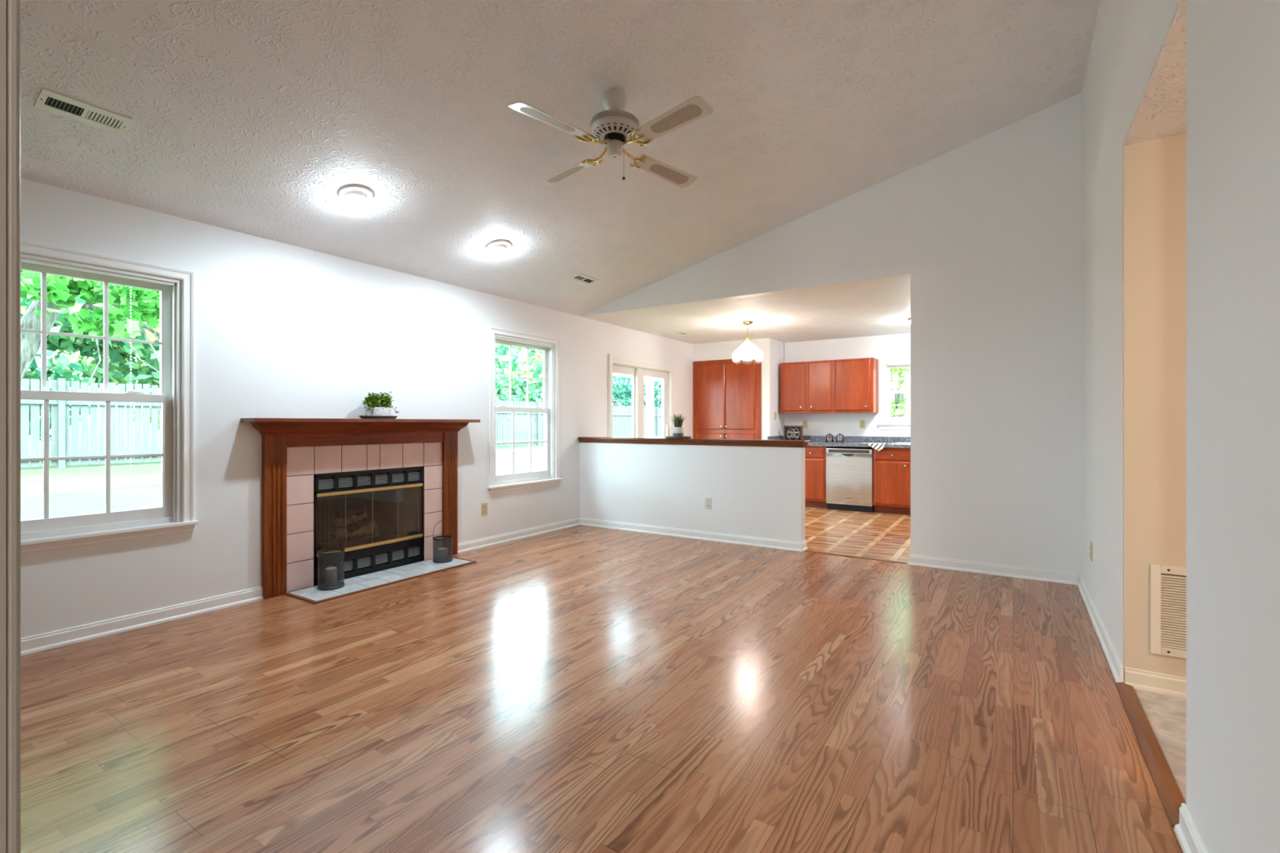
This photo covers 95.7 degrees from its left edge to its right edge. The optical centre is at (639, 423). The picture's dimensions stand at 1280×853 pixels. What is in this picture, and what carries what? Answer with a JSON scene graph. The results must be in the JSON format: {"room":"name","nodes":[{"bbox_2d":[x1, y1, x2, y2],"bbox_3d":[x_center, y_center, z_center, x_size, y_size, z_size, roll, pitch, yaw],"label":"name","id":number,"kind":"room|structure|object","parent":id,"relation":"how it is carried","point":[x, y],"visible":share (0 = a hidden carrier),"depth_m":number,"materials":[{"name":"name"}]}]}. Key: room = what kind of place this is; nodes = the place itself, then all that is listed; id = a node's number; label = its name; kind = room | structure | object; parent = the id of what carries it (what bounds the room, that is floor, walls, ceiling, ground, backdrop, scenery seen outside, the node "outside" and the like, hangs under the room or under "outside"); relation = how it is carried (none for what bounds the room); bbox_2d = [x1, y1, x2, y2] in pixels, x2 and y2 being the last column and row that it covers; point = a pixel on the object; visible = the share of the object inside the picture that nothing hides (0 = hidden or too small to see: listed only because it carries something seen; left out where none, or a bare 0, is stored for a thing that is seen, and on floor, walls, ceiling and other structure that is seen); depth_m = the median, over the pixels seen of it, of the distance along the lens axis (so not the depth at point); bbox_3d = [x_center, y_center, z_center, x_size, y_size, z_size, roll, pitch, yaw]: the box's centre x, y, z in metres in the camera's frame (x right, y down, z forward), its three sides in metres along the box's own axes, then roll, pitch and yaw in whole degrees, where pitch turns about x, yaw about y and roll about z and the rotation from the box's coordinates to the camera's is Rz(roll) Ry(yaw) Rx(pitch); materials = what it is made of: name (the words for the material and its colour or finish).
{"room":"living room","nodes":[
{"label":"living room","id":0,"kind":"room"},
{"bbox_2d":[0,0,5,852],"bbox_3d":[-1.611,-0.646,1.056,4.690,3.660,0.130,0,0,33],"label":"wall","id":1,"kind":"structure","parent":0,"point":[2,2],"depth_m":0.32,"materials":[{"name":"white paint"}]},
{"bbox_2d":[5,0,20,852],"bbox_3d":[-0.382,-0.036,0.345,0.070,2.440,0.006,0,0,33],"label":"door frame","id":2,"kind":"structure","parent":1,"relation":"attached to","point":[12,6],"depth_m":0.33,"materials":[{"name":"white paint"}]},
{"bbox_2d":[20,177,693,638],"bbox_3d":[-2.094,-0.086,4.764,0.140,2.740,12.140,0,0,33],"label":"wall","id":3,"kind":"structure","parent":0,"point":[282,330],"depth_m":4.00,"materials":[{"name":"white paint"}]},
{"bbox_2d":[20,240,199,557],"bbox_3d":[-3.086,-0.125,3.184,0.185,1.622,1.056,0,0,33],"label":"window","id":4,"kind":"structure","parent":3,"relation":"in","point":[46,535],"depth_m":3.36,"materials":[{"name":"white wood"}]},
{"bbox_2d":[20,586,263,655],"bbox_3d":[-3.042,1.142,3.141,0.024,0.083,1.824,0,0,33],"label":"baseboard","id":5,"kind":"structure","parent":3,"relation":"attached to","point":[39,642],"depth_m":3.33,"materials":[{"name":"white wood"}]},
{"bbox_2d":[286,441,442,592],"bbox_3d":[-2.117,0.674,4.584,0.016,1.020,1.321,0,0,33],"label":"tile surround","id":6,"kind":"object","parent":3,"relation":"attached to","point":[303,463],"visible":0.94,"depth_m":4.30,"materials":[{"name":"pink tile"}]},
{"bbox_2d":[314,466,423,585],"bbox_3d":[-2.294,0.775,4.702,0.470,0.802,0.923,0,0,33],"label":"firebox","id":7,"kind":"object","parent":6,"relation":"attached to","point":[378,515],"visible":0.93,"depth_m":4.69,"materials":[{"name":"black paint"}]},
{"bbox_2d":[316,495,337,552],"bbox_3d":[-2.355,0.745,4.331,0.032,0.433,0.192,0,0,33],"label":"curtain","id":8,"kind":"object","parent":7,"relation":"hanging from","point":[330,517],"depth_m":4.34,"materials":[{"name":"brown metal"}]},
{"bbox_2d":[398,486,417,537],"bbox_3d":[-1.975,0.745,4.920,0.032,0.433,0.171,0,0,33],"label":"curtain","id":9,"kind":"object","parent":7,"relation":"hanging from","point":[413,497],"depth_m":4.92,"materials":[{"name":"brown metal"}]},
{"bbox_2d":[481,502,487,515],"bbox_3d":[-1.492,0.822,5.560,0.009,0.116,0.072,0,0,33],"label":"outlet","id":10,"kind":"object","parent":3,"relation":"attached to","point":[484,505],"visible":1,"depth_m":5.55,"materials":[{"name":"beige plastic"}]},
{"bbox_2d":[457,517,579,553],"bbox_3d":[-1.193,1.142,6.010,0.024,0.083,1.781,0,0,33],"label":"baseboard","id":11,"kind":"structure","parent":3,"relation":"attached to","point":[503,538],"depth_m":5.88,"materials":[{"name":"white wood"}]},
{"bbox_2d":[488,326,562,495],"bbox_3d":[-1.227,-0.120,6.067,0.185,1.632,1.056,0,0,33],"label":"window","id":12,"kind":"structure","parent":3,"relation":"in","point":[549,477],"depth_m":6.17,"materials":[{"name":"white wood"}]},
{"bbox_2d":[608,354,673,437],"bbox_3d":[-0.007,0.156,7.973,0.170,2.055,1.625,0,0,33],"label":"door","id":13,"kind":"structure","parent":3,"relation":"in","point":[642,370],"depth_m":7.97,"materials":[{"name":"white wood"}]},
{"bbox_2d":[20,506,1186,852],"bbox_3d":[0.794,1.234,2.903,7.011,0.100,12.140,0,0,33],"label":"floor","id":14,"kind":"structure","parent":0,"point":[580,688],"depth_m":2.34,"materials":[{"name":"brown wood"}]},
{"bbox_2d":[240,417,479,599],"bbox_3d":[-2.043,0.574,4.545,0.183,1.219,1.877,0,0,33],"label":"fireplace mantel","id":15,"kind":"object","parent":14,"relation":"on","point":[278,434],"visible":0.96,"depth_m":4.11,"materials":[{"name":"brown wood"}]},
{"bbox_2d":[240,417,479,422],"bbox_3d":[-2.043,-0.022,4.545,0.183,0.027,1.877,0,0,33],"label":"shelf","id":16,"kind":"object","parent":15,"relation":"attached to","point":[242,420],"depth_m":4.25,"materials":[{"name":"brown wood"}]},
{"bbox_2d":[358,415,397,418],"bbox_3d":[-2.048,-0.047,4.536,0.164,0.024,0.316,0,0,33],"label":"tray","id":17,"kind":"object","parent":15,"relation":"on","point":[360,416],"visible":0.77,"depth_m":4.45,"materials":[{"name":"grey metal"}]},
{"bbox_2d":[362,391,399,415],"bbox_3d":[-2.051,-0.149,4.546,0.162,0.213,0.291,0,0,33],"label":"potted plant","id":18,"kind":"object","parent":17,"relation":"on","point":[381,408],"visible":1,"depth_m":4.49,"materials":[{"name":"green plant"}]},
{"bbox_2d":[284,556,475,604],"bbox_3d":[-1.941,1.178,4.474,0.431,0.012,1.354,0,0,33],"label":"hearth","id":19,"kind":"object","parent":14,"relation":"on","point":[358,584],"visible":0.94,"depth_m":4.36,"materials":[{"name":"tile"}]},
{"bbox_2d":[316,533,345,591],"bbox_3d":[-2.212,0.979,4.145,0.174,0.390,0.174,0,0,33],"label":"lantern","id":20,"kind":"object","parent":19,"relation":"on","point":[331,579],"visible":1,"depth_m":4.10,"materials":[{"name":"grey metal"}]},
{"bbox_2d":[324,566,337,586],"bbox_3d":[-2.212,1.095,4.145,0.075,0.118,0.075,0,0,25],"label":"candle","id":21,"kind":"object","parent":20,"relation":"on","point":[326,569],"depth_m":4.11,"materials":[{"name":"grey wax"}]},
{"bbox_2d":[432,520,453,563],"bbox_3d":[-1.681,1.000,4.932,0.162,0.347,0.162,0,0,33],"label":"lantern","id":22,"kind":"object","parent":19,"relation":"on","point":[443,557],"visible":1,"depth_m":4.88,"materials":[{"name":"grey metal"}]},
{"bbox_2d":[438,547,447,559],"bbox_3d":[-1.681,1.110,4.932,0.075,0.088,0.075,0,0,25],"label":"candle","id":23,"kind":"object","parent":22,"relation":"on","point":[441,557],"depth_m":4.90,"materials":[{"name":"grey wax"}]},
{"bbox_2d":[693,357,761,439],"bbox_3d":[1.467,0.102,9.096,1.130,2.163,0.660,0,0,33],"label":"pantry cabinet","id":24,"kind":"object","parent":14,"relation":"on","point":[727,393],"visible":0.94,"depth_m":8.82,"materials":[{"name":"brown wood"}]},
{"bbox_2d":[804,445,834,508],"bbox_3d":[2.394,0.750,8.481,0.824,0.868,0.747,0,0,33],"label":"base cabinet","id":25,"kind":"object","parent":14,"relation":"on","point":[815,455],"visible":0.28,"depth_m":8.05,"materials":[{"name":"brown wood"}]},
{"bbox_2d":[826,446,874,512],"bbox_3d":[3.003,0.761,8.100,0.598,0.845,0.710,0,0,33],"label":"dishwasher","id":26,"kind":"object","parent":14,"relation":"on","point":[849,469],"visible":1,"depth_m":7.80,"materials":[{"name":"silver metal"}]},
{"bbox_2d":[804,550,907,564],"bbox_3d":[1.894,1.181,5.128,0.866,0.006,0.045,0,0,33],"label":"threshold","id":27,"kind":"object","parent":14,"relation":"on","point":[870,558],"visible":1,"depth_m":5.10,"materials":[{"name":"brown wood"}]},
{"bbox_2d":[872,447,910,515],"bbox_3d":[3.657,0.750,7.667,0.958,0.868,0.747,0,0,33],"label":"base cabinet","id":28,"kind":"object","parent":14,"relation":"on","point":[891,465],"visible":0.47,"depth_m":7.52,"materials":[{"name":"brown wood"}]},
{"bbox_2d":[1115,682,1186,827],"bbox_3d":[1.884,1.176,2.145,0.065,0.016,1.103,0,0,33],"label":"threshold","id":29,"kind":"object","parent":14,"relation":"on","point":[1171,796],"visible":0.77,"depth_m":2.04,"materials":[{"name":"brown wood"}]},
{"bbox_3d":[4.815,0.750,6.920,1.794,0.868,0.747,0,0,33],"label":"base cabinet","id":30,"kind":"object","parent":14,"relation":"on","visible":0},
{"bbox_2d":[767,435,910,448],"bbox_3d":[3.809,0.251,7.571,4.198,0.126,0.744,0,0,33],"label":"countertop","id":31,"kind":"structure","parent":30,"relation":"on","point":[819,441],"depth_m":8.19,"materials":[{"name":"grey stone"}]},
{"bbox_2d":[783,425,803,439],"bbox_3d":[2.294,0.153,8.661,0.280,0.239,0.035,0,0,33],"label":"framed sign","id":32,"kind":"object","parent":31,"relation":"on","point":[790,432],"visible":0.94,"depth_m":8.65,"materials":[{"name":"brown wood"}]},
{"bbox_2d":[826,433,833,442],"bbox_3d":[2.735,0.206,8.350,0.106,0.134,0.106,0,0,33],"label":"glass jar","id":33,"kind":"object","parent":31,"relation":"on","point":[832,438],"visible":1,"depth_m":8.35,"materials":[{"name":"white"}]},
{"bbox_2d":[835,433,844,442],"bbox_3d":[2.864,0.206,8.291,0.106,0.134,0.106,0,0,33],"label":"glass jar","id":34,"kind":"object","parent":31,"relation":"on","point":[837,440],"visible":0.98,"depth_m":8.30,"materials":[{"name":"white"}]},
{"bbox_2d":[863,442,888,451],"bbox_3d":[3.119,0.312,7.705,0.364,0.102,0.248,0,0,33],"label":"dish towel","id":35,"kind":"object","parent":31,"relation":"on","point":[878,446],"visible":1,"depth_m":7.57,"materials":[{"name":"white fabric"}]},
{"bbox_2d":[891,442,910,444],"bbox_3d":[3.742,0.355,7.623,0.714,0.187,0.494,0,0,33],"label":"sink","id":36,"kind":"object","parent":31,"relation":"in","point":[906,443],"visible":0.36,"depth_m":7.59,"materials":[{"name":"white ceramic"}]},
{"bbox_2d":[20,0,1186,344],"bbox_3d":[0.812,-1.914,2.820,7.131,1.385,12.260,0,0,33],"label":"ceiling","id":37,"kind":"structure","parent":0,"point":[249,117],"depth_m":3.34,"materials":[{"name":"white paint"}]},
{"bbox_2d":[33,88,133,135],"bbox_3d":[-2.548,-1.425,2.656,0.142,0.041,0.305,0,0,33],"label":"ceiling vent","id":38,"kind":"object","parent":37,"relation":"in","point":[48,100],"visible":1,"depth_m":2.65,"materials":[{"name":"white metal"}]},
{"bbox_2d":[337,184,373,211],"bbox_3d":[-1.795,-1.410,3.656,0.201,0.133,0.207,0,0,37],"label":"recessed light","id":39,"kind":"object","parent":37,"relation":"in","point":[356,195],"visible":1,"depth_m":3.62,"materials":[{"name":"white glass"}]},
{"bbox_2d":[485,240,511,259],"bbox_3d":[-1.147,-1.403,4.707,0.201,0.133,0.207,0,0,37],"label":"recessed light","id":40,"kind":"object","parent":37,"relation":"in","point":[498,247],"visible":1,"depth_m":4.67,"materials":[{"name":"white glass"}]},
{"bbox_2d":[568,273,598,284],"bbox_3d":[-0.554,-1.427,5.732,0.132,0.038,0.310,0,0,33],"label":"ceiling vent","id":41,"kind":"object","parent":37,"relation":"in","point":[580,277],"visible":1,"depth_m":5.72,"materials":[{"name":"white metal"}]},
{"bbox_2d":[508,87,713,188],"bbox_3d":[-0.142,-1.621,3.270,1.008,0.489,1.008,0,0,0],"label":"ceiling fan","id":42,"kind":"object","parent":37,"relation":"hanging from","point":[614,126],"visible":1,"depth_m":3.17,"materials":[{"name":"white paint"}]},
{"bbox_2d":[675,331,688,334],"bbox_3d":[0.589,-1.252,8.020,0.100,0.008,0.240,0,0,33],"label":"ceiling vent","id":43,"kind":"object","parent":37,"relation":"in","point":[679,332],"visible":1,"depth_m":7.98,"materials":[{"name":"white metal"}]},
{"bbox_2d":[731,320,764,359],"bbox_3d":[1.329,-1.002,7.156,0.388,0.506,0.388,0,0,-35],"label":"chandelier","id":44,"kind":"object","parent":37,"relation":"hanging from","point":[745,322],"visible":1,"depth_m":7.13,"materials":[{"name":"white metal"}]},
{"bbox_2d":[693,337,784,439],"bbox_3d":[1.542,-0.036,9.101,1.271,2.440,0.630,0,0,33],"label":"wall","id":45,"kind":"structure","parent":0,"point":[773,349],"depth_m":8.68,"materials":[{"name":"white paint"}]},
{"bbox_2d":[578,93,1080,582],"bbox_3d":[1.617,-0.621,5.343,5.471,3.610,0.144,0,0,33],"label":"wall","id":46,"kind":"structure","parent":0,"point":[985,231],"depth_m":4.69,"materials":[{"name":"white paint"}]},
{"bbox_2d":[577,436,810,447],"bbox_3d":[0.443,0.190,6.114,2.660,0.063,0.190,0,0,33],"label":"half wall cap","id":47,"kind":"object","parent":46,"relation":"on","point":[711,442],"visible":0.99,"depth_m":5.92,"materials":[{"name":"brown wood"}]},
{"bbox_2d":[665,435,691,438],"bbox_3d":[0.406,0.149,6.138,0.276,0.020,0.276,0,0,33],"label":"tray","id":48,"kind":"object","parent":47,"relation":"on","point":[668,437],"visible":0.81,"depth_m":6.02,"materials":[{"name":"grey stone"}]},
{"bbox_2d":[668,413,684,436],"bbox_3d":[0.402,0.018,6.135,0.232,0.261,0.228,0,0,33],"label":"potted grass","id":49,"kind":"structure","parent":48,"relation":"on","point":[677,430],"depth_m":6.10,"materials":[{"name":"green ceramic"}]},
{"bbox_2d":[672,426,684,436],"bbox_3d":[0.406,0.095,6.138,0.116,0.108,0.116,0,0,33],"label":"pot","id":50,"kind":"object","parent":49,"relation":"on","point":[677,431],"depth_m":6.09,"materials":[{"name":"grey ceramic"}]},
{"bbox_2d":[704,497,711,509],"bbox_3d":[0.690,0.812,5.878,0.072,0.116,0.009,0,0,33],"label":"outlet","id":51,"kind":"object","parent":46,"relation":"attached to","point":[707,500],"visible":1,"depth_m":5.88,"materials":[{"name":"plastic"}]},
{"bbox_2d":[800,540,807,551],"bbox_3d":[1.534,1.142,5.404,0.024,0.083,0.132,0,0,33],"label":"baseboard","id":52,"kind":"structure","parent":46,"relation":"attached to","point":[804,547],"depth_m":5.39,"materials":[{"name":"white wood"}]},
{"bbox_2d":[908,554,1077,585],"bbox_3d":[2.732,1.142,4.553,1.131,0.083,0.024,0,0,33],"label":"baseboard","id":53,"kind":"object","parent":46,"relation":"attached to","point":[1056,576],"visible":1,"depth_m":4.52,"materials":[{"name":"white wood"}]},
{"bbox_2d":[783,333,910,436],"bbox_3d":[3.513,-0.036,8.283,5.471,2.440,0.150,0,0,33],"label":"wall","id":54,"kind":"structure","parent":0,"point":[896,345],"depth_m":8.52,"materials":[{"name":"white paint"}]},
{"bbox_2d":[802,420,807,427],"bbox_3d":[2.519,0.014,8.841,0.072,0.116,0.009,0,0,33],"label":"outlet","id":55,"kind":"object","parent":54,"relation":"attached to","point":[804,422],"visible":0.94,"depth_m":8.84,"materials":[{"name":"beige plastic"}]},
{"bbox_2d":[780,360,833,413],"bbox_3d":[2.520,-0.533,8.638,0.784,0.763,0.347,0,0,33],"label":"upper cabinet","id":56,"kind":"object","parent":54,"relation":"attached to","point":[806,387],"visible":0.98,"depth_m":8.53,"materials":[{"name":"brown wood"}]},
{"bbox_2d":[833,357,877,413],"bbox_3d":[3.079,-0.533,8.278,0.544,0.763,0.347,0,0,33],"label":"upper cabinet","id":57,"kind":"object","parent":54,"relation":"attached to","point":[855,380],"visible":1,"depth_m":8.15,"materials":[{"name":"brown wood"}]},
{"bbox_2d":[803,435,910,443],"bbox_3d":[4.005,0.231,7.875,4.198,0.086,0.020,0,0,33],"label":"backsplash","id":58,"kind":"structure","parent":54,"relation":"attached to","point":[813,438],"depth_m":8.37,"materials":[{"name":"grey laminate"}]},
{"bbox_2d":[859,420,865,428],"bbox_3d":[3.223,0.013,8.387,0.072,0.116,0.009,0,0,33],"label":"outlet","id":59,"kind":"object","parent":54,"relation":"attached to","point":[862,423],"visible":1,"depth_m":8.38,"materials":[{"name":"beige plastic"}]},
{"bbox_2d":[876,356,910,429],"bbox_3d":[3.882,-0.418,8.024,1.086,1.007,0.185,0,0,33],"label":"window","id":60,"kind":"structure","parent":54,"relation":"in","point":[885,421],"depth_m":8.23,"materials":[{"name":"white wood"}]},
{"bbox_2d":[1123,133,1186,682],"bbox_3d":[3.138,-0.041,2.080,2.179,2.449,0.120,0,0,33],"label":"wall","id":61,"kind":"structure","parent":0,"point":[1154,171],"depth_m":2.57,"materials":[{"name":"beige paint"}]},
{"bbox_2d":[1124,666,1186,698],"bbox_3d":[3.100,1.142,2.019,2.177,0.083,0.024,0,0,33],"label":"baseboard","id":62,"kind":"structure","parent":61,"relation":"attached to","point":[1140,679],"depth_m":2.55,"materials":[{"name":"beige wood"}]},
{"bbox_2d":[1150,564,1186,658],"bbox_3d":[2.509,0.820,2.405,0.589,0.392,0.016,0,0,33],"label":"air vent","id":63,"kind":"object","parent":61,"relation":"in","point":[1167,583],"visible":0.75,"depth_m":2.53,"materials":[{"name":"beige metal"}]},
{"bbox_2d":[1080,0,1279,852],"bbox_3d":[1.827,-0.646,1.951,0.120,3.660,5.379,0,0,33],"label":"wall","id":64,"kind":"structure","parent":0,"point":[1233,46],"depth_m":1.45,"materials":[{"name":"white paint"}]},
{"bbox_2d":[1089,542,1092,561],"bbox_3d":[2.855,0.812,3.664,0.009,0.116,0.072,0,0,33],"label":"outlet","id":65,"kind":"object","parent":64,"relation":"attached to","point":[1091,543],"visible":1,"depth_m":3.65,"materials":[{"name":"beige plastic"}]},
{"bbox_2d":[1077,573,1123,682],"bbox_3d":[2.698,1.142,3.434,0.024,0.083,1.942,0,0,33],"label":"baseboard","id":66,"kind":"structure","parent":64,"relation":"attached to","point":[1116,666],"depth_m":3.12,"materials":[{"name":"white wood"}]},
{"bbox_2d":[1173,803,1207,852],"bbox_3d":[0.977,1.142,0.764,0.024,0.083,2.184,0,0,33],"label":"baseboard","id":67,"kind":"structure","parent":64,"relation":"attached to","point":[1189,839],"depth_m":1.60,"materials":[{"name":"white wood"}]},
{"bbox_3d":[-2.314,-1.346,5.061,0.549,0.140,12.600,0,0,33],"label":"soffit","id":68,"kind":"structure","parent":0,"visible":0},
{"bbox_2d":[129,286,131,470],"bbox_3d":[-3.235,-0.488,3.677,0.008,1.569,0.009,0,0,33],"label":"chain","id":69,"kind":"object","parent":68,"relation":"hanging from","point":[130,286],"visible":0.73,"depth_m":3.67,"materials":[{"name":"grey metal"}]},
{"label":"outside","id":70,"kind":"structure","parent":0,"visible":0},
{"bbox_3d":[33.638,1.459,19.339,44.411,0.050,51.040,0,0,33],"label":"yard","id":71,"kind":"structure","parent":70,"visible":0},
{"bbox_2d":[889,367,909,417],"bbox_3d":[6.631,-1.568,15.025,8.126,6.117,5.370,0,0,33],"label":"tree","id":72,"kind":"object","parent":71,"relation":"on","point":[899,372],"visible":0.03,"depth_m":14.54,"materials":[{"name":"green plant"}]},
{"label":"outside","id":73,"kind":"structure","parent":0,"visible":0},
{"bbox_2d":[20,435,544,520],"bbox_3d":[-7.827,1.059,28.841,35.589,0.750,80.000,0,0,33],"label":"lawn","id":74,"kind":"structure","parent":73,"point":[73,490],"depth_m":10.26,"materials":[{"name":"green plant"}]},
{"bbox_2d":[20,270,159,391],"bbox_3d":[-6.566,-0.909,6.174,2.623,4.867,5.917,0,0,33],"label":"maple tree","id":75,"kind":"object","parent":74,"relation":"on","point":[61,291],"visible":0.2,"depth_m":6.37,"materials":[{"name":"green plant"}]},
{"bbox_2d":[20,272,159,440],"bbox_3d":[-14.274,-3.052,13.710,8.602,7.909,10.320,0,0,5],"label":"tree","id":76,"kind":"object","parent":74,"relation":"on","point":[73,344],"visible":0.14,"depth_m":13.86,"materials":[{"name":"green plant"}]},
{"bbox_2d":[20,284,159,430],"bbox_3d":[-13.866,-3.277,17.413,8.954,8.361,10.950,0,0,24],"label":"tree","id":77,"kind":"object","parent":74,"relation":"on","point":[150,335],"visible":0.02,"depth_m":14.98,"materials":[{"name":"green plant"}]},
{"bbox_2d":[20,377,661,468],"bbox_3d":[-6.864,0.024,20.100,0.120,1.920,38.450,0,0,33],"label":"picket fence","id":78,"kind":"object","parent":74,"relation":"on","point":[60,410],"visible":0.23,"depth_m":12.79,"materials":[{"name":"white wood"}]},
{"bbox_2d":[495,343,542,402],"bbox_3d":[-8.641,-3.127,27.416,9.032,8.060,11.175,0,0,18],"label":"tree","id":79,"kind":"object","parent":74,"relation":"on","point":[502,351],"visible":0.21,"depth_m":28.19,"materials":[{"name":"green plant"}]},
{"bbox_2d":[495,343,542,400],"bbox_3d":[-6.510,-2.745,34.811,10.407,7.297,8.983,0,0,-1],"label":"tree","id":80,"kind":"object","parent":74,"relation":"on","point":[522,372],"visible":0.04,"depth_m":33.47,"materials":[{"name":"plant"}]},
{"bbox_2d":[506,373,661,472],"bbox_3d":[0.179,0.059,13.567,0.140,2.750,9.000,0,0,33],"label":"porch railing","id":81,"kind":"object","parent":74,"relation":"on","point":[649,380],"visible":0.03,"depth_m":13.58,"materials":[{"name":"white paint"}]},
{"bbox_2d":[612,376,661,408],"bbox_3d":[-1.059,-2.916,40.755,8.534,7.638,11.712,0,0,27],"label":"tree","id":82,"kind":"object","parent":74,"relation":"on","point":[622,391],"visible":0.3,"depth_m":38.84,"materials":[{"name":"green plant"}]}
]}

